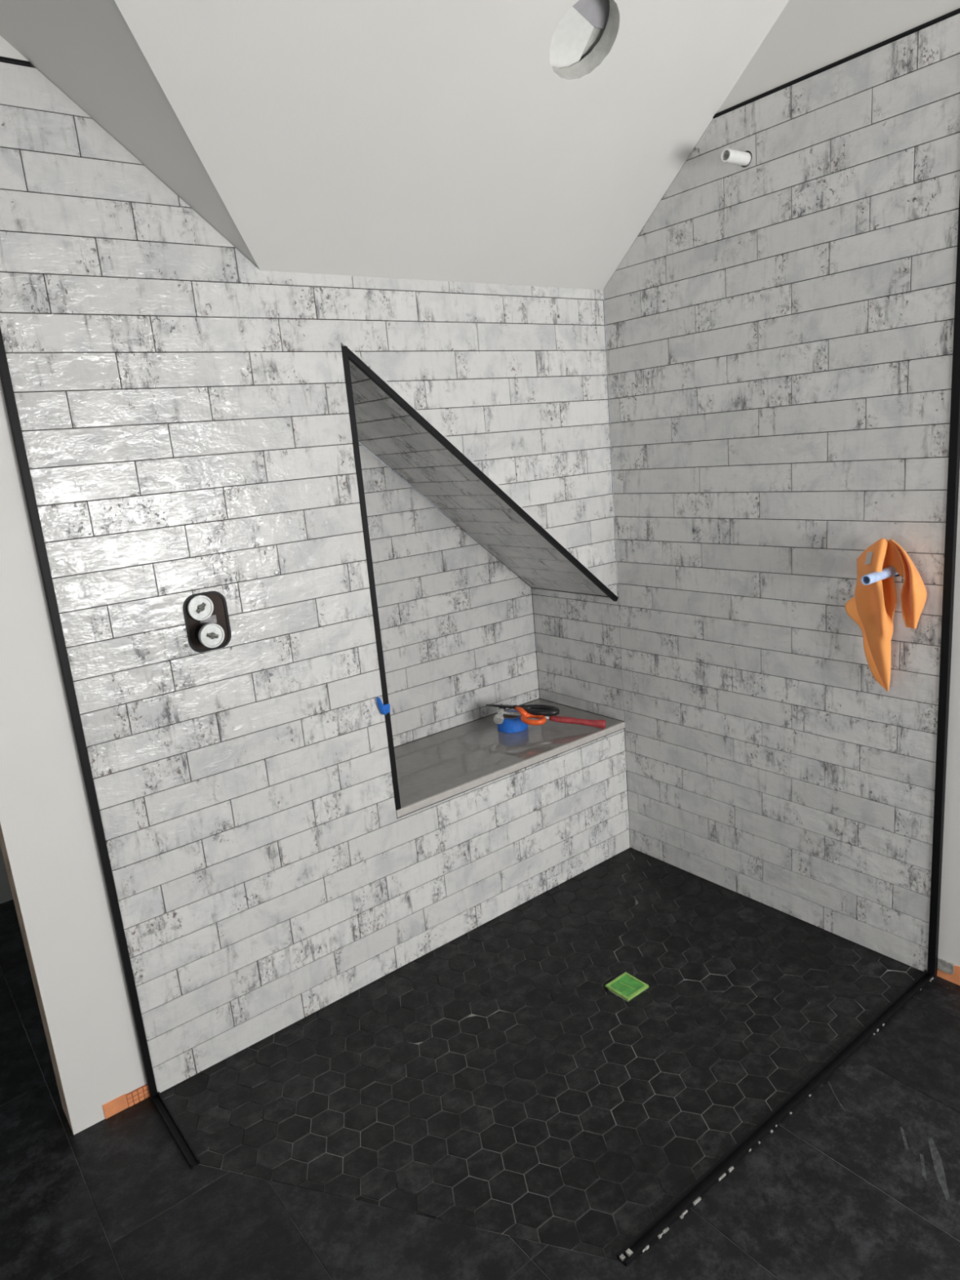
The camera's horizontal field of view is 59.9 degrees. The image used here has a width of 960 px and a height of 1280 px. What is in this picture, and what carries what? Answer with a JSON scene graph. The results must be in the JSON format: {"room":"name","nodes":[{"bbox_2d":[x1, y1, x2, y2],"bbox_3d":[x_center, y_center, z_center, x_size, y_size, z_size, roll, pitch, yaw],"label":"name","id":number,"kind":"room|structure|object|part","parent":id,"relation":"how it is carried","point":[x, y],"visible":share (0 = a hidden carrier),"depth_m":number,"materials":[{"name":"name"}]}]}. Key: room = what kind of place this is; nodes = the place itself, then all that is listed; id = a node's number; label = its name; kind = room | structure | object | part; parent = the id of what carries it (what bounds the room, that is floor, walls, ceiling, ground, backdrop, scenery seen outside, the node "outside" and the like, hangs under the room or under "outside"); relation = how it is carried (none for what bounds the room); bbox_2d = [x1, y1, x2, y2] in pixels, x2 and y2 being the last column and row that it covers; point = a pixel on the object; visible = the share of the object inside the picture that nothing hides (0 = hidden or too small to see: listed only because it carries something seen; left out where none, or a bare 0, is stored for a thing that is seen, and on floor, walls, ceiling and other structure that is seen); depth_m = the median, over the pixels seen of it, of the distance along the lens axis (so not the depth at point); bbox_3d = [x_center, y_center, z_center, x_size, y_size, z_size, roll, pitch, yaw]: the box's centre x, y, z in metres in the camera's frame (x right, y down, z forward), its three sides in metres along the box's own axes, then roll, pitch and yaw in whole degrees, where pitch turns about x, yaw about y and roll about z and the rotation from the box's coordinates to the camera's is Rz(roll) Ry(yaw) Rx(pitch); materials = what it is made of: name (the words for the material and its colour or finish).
{"room":"building under construction","nodes":[
{"label":"building under construction","id":0,"kind":"room"},
{"bbox_2d":[0,844,13,903],"bbox_3d":[-2.173,-0.101,1.793,3.465,2.772,1.301,-15,16,-36],"label":"wall","id":1,"kind":"structure","parent":0,"point":[6,895],"depth_m":3.11,"materials":[{"name":"grey paint"}]},
{"bbox_2d":[0,0,630,1134],"bbox_3d":[-0.456,-0.379,2.413,1.948,2.810,0.463,-15,16,-36],"label":"wall","id":2,"kind":"structure","parent":0,"point":[181,402],"depth_m":2.09,"materials":[{"name":"white tile"}]},
{"bbox_2d":[0,56,31,66],"bbox_3d":[-0.948,-1.122,1.605,0.149,0.008,0.011,-15,16,-36],"label":"trim","id":3,"kind":"structure","parent":2,"relation":"attached to","point":[5,60],"depth_m":1.63,"materials":[{"name":"black metal"}]},
{"bbox_2d":[0,328,157,1097],"bbox_3d":[-0.920,-0.043,1.807,0.016,2.436,0.016,-15,16,-36],"label":"trim","id":4,"kind":"structure","parent":2,"relation":"attached to","point":[5,378],"depth_m":1.84,"materials":[{"name":"black metal"}]},
{"bbox_2d":[102,1084,150,1119],"bbox_3d":[-0.868,1.134,2.050,0.108,0.042,0.004,-15,16,-36],"label":"strip","id":5,"kind":"object","parent":2,"relation":"attached to","point":[124,1101],"visible":1,"depth_m":2.05,"materials":[{"name":"orange"}]},
{"bbox_2d":[182,591,231,652],"bbox_3d":[-0.659,-0.044,2.013,0.107,0.142,0.109,-15,16,-36],"label":"shower valve","id":6,"kind":"object","parent":2,"relation":"attached to","point":[200,607],"visible":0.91,"depth_m":1.99,"materials":[{"name":"black plastic"}]},
{"bbox_2d":[341,346,400,809],"bbox_3d":[-0.296,-0.131,2.289,0.017,1.286,0.015,-15,16,-36],"label":"trim","id":7,"kind":"structure","parent":2,"relation":"attached to","point":[345,357],"depth_m":2.27,"materials":[{"name":"black metal"}]},
{"bbox_2d":[376,697,390,715],"bbox_3d":[-0.271,0.183,2.345,0.014,0.057,0.044,4,16,34],"label":"tab","id":8,"kind":"object","parent":2,"relation":"attached to","point":[384,708],"visible":1,"depth_m":2.34,"materials":[{"name":"blue plastic"}]},
{"bbox_2d":[342,346,617,601],"bbox_3d":[0.059,-0.445,2.521,0.974,0.845,0.015,-15,16,-36],"label":"trim","id":9,"kind":"structure","parent":2,"relation":"attached to","point":[353,357],"depth_m":2.44,"materials":[{"name":"black metal"}]},
{"bbox_2d":[394,698,625,817],"bbox_3d":[0.000,0.377,2.890,0.976,0.022,0.456,-15,16,-36],"label":"bench slab","id":10,"kind":"object","parent":2,"relation":"attached to","point":[434,768],"visible":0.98,"depth_m":2.83,"materials":[{"name":"grey stone"}]},
{"bbox_2d":[497,710,528,733],"bbox_3d":[0.117,0.296,3.032,0.111,0.050,0.111,-15,16,-36],"label":"tape roll","id":11,"kind":"object","parent":10,"relation":"on","point":[511,724],"visible":0.66,"depth_m":2.98,"materials":[{"name":"plastic"}]},
{"bbox_2d":[485,704,559,725],"bbox_3d":[0.157,0.251,2.984,0.146,0.043,0.255,-15,16,-36],"label":"scissors","id":12,"kind":"object","parent":11,"relation":"on","point":[539,712],"visible":1,"depth_m":2.93,"materials":[{"name":"orange plastic"}]},
{"bbox_3d":[0.085,0.236,3.008,0.139,0.005,0.019,4,16,34],"label":"blade","id":13,"kind":"part","parent":12,"relation":"part of","materials":[{"name":"silver metal"}]},
{"bbox_3d":[0.079,0.241,2.998,0.139,0.005,0.019,1,15,25],"label":"blade","id":14,"kind":"part","parent":12,"relation":"part of","materials":[{"name":"silver metal"}]},
{"bbox_3d":[0.172,0.264,2.926,0.078,0.040,0.144,-15,16,-36],"label":"orange handle","id":15,"kind":"part","parent":12,"relation":"part of","materials":[{"name":"plastic"}]},
{"bbox_3d":[0.205,0.246,2.958,0.164,0.029,0.074,3,15,30],"label":"black handle","id":16,"kind":"part","parent":12,"relation":"part of","materials":[{"name":"black plastic"}]},
{"bbox_2d":[493,703,605,728],"bbox_3d":[0.250,0.277,2.979,0.395,0.086,0.108,-2,13,12],"label":"hammer","id":17,"kind":"object","parent":10,"relation":"on","point":[498,718],"visible":0.83,"depth_m":2.96,"materials":[{"name":"red rubber"}]},
{"bbox_2d":[0,0,789,289],"bbox_3d":[-0.764,-0.927,0.491,4.481,0.819,4.928,-15,16,-36],"label":"ceiling","id":18,"kind":"structure","parent":0,"point":[533,143],"depth_m":1.86,"materials":[{"name":"white paint"}]},
{"bbox_3d":[-0.630,-1.112,1.221,0.972,0.816,1.003,-15,16,-36],"label":"sloped panel","id":19,"kind":"part","parent":18,"relation":"part of","materials":[{"name":"white paint"}]},
{"bbox_2d":[0,847,959,1279],"bbox_3d":[-0.593,1.403,0.961,4.643,0.039,5.005,-15,16,-36],"label":"floor","id":20,"kind":"structure","parent":0,"point":[494,1080],"depth_m":1.92,"materials":[{"name":"black tile"}]},
{"bbox_2d":[151,1091,199,1168],"bbox_3d":[-0.723,1.155,1.972,0.023,0.013,0.278,-15,16,-36],"label":"channel","id":21,"kind":"object","parent":20,"relation":"on","point":[164,1111],"visible":1,"depth_m":1.96,"materials":[{"name":"black metal"}]},
{"bbox_2d":[604,972,648,1000],"bbox_3d":[0.420,0.992,2.381,0.086,0.015,0.086,-15,16,-36],"label":"drain cover","id":22,"kind":"object","parent":20,"relation":"in","point":[625,985],"visible":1,"depth_m":2.38,"materials":[{"name":"green plastic"}]},
{"bbox_2d":[617,969,933,1266],"bbox_3d":[0.751,1.037,1.918,1.232,0.013,0.030,-15,16,-36],"label":"channel","id":23,"kind":"object","parent":20,"relation":"on","point":[693,1194],"visible":1,"depth_m":1.81,"materials":[{"name":"black metal"}]},
{"bbox_2d":[531,0,959,971],"bbox_3d":[1.376,-0.359,1.639,0.012,2.810,3.925,-15,16,-36],"label":"wall","id":24,"kind":"structure","parent":0,"point":[780,326],"depth_m":2.31,"materials":[{"name":"white tile"}]},
{"bbox_2d":[720,148,751,165],"bbox_3d":[0.681,-1.266,2.189,0.117,0.047,0.047,-15,16,-36],"label":"pipe","id":25,"kind":"object","parent":24,"relation":"attached to","point":[728,155],"visible":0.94,"depth_m":2.17,"materials":[{"name":"white plastic"}]},
{"bbox_2d":[712,8,959,118],"bbox_3d":[0.830,-1.373,2.004,0.011,0.008,0.642,-15,16,-36],"label":"trim","id":26,"kind":"structure","parent":24,"relation":"attached to","point":[954,12],"depth_m":1.96,"materials":[{"name":"black metal"}]},
{"bbox_2d":[861,566,897,585],"bbox_3d":[1.010,-0.167,2.083,0.181,0.038,0.038,-15,16,-36],"label":"pipe","id":27,"kind":"object","parent":24,"relation":"attached to","point":[887,572],"visible":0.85,"depth_m":2.05,"materials":[{"name":"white plastic"}]},
{"bbox_2d":[844,537,927,691],"bbox_3d":[1.014,-0.060,2.124,0.095,0.408,0.210,-15,16,-36],"label":"cleaning cloth","id":28,"kind":"object","parent":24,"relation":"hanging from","point":[873,606],"visible":0.98,"depth_m":2.10,"materials":[{"name":"orange fabric"}]},
{"bbox_2d":[927,191,959,977],"bbox_3d":[1.123,-0.334,1.982,0.016,2.572,0.020,-15,16,-36],"label":"trim","id":29,"kind":"structure","parent":24,"relation":"attached to","point":[953,468],"depth_m":2.05,"materials":[{"name":"black metal"}]},
{"bbox_2d":[937,957,959,985],"bbox_3d":[1.273,0.886,2.220,0.006,0.076,0.106,-15,16,-36],"label":"strip","id":30,"kind":"object","parent":24,"relation":"attached to","point":[947,971],"visible":1,"depth_m":2.24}
]}

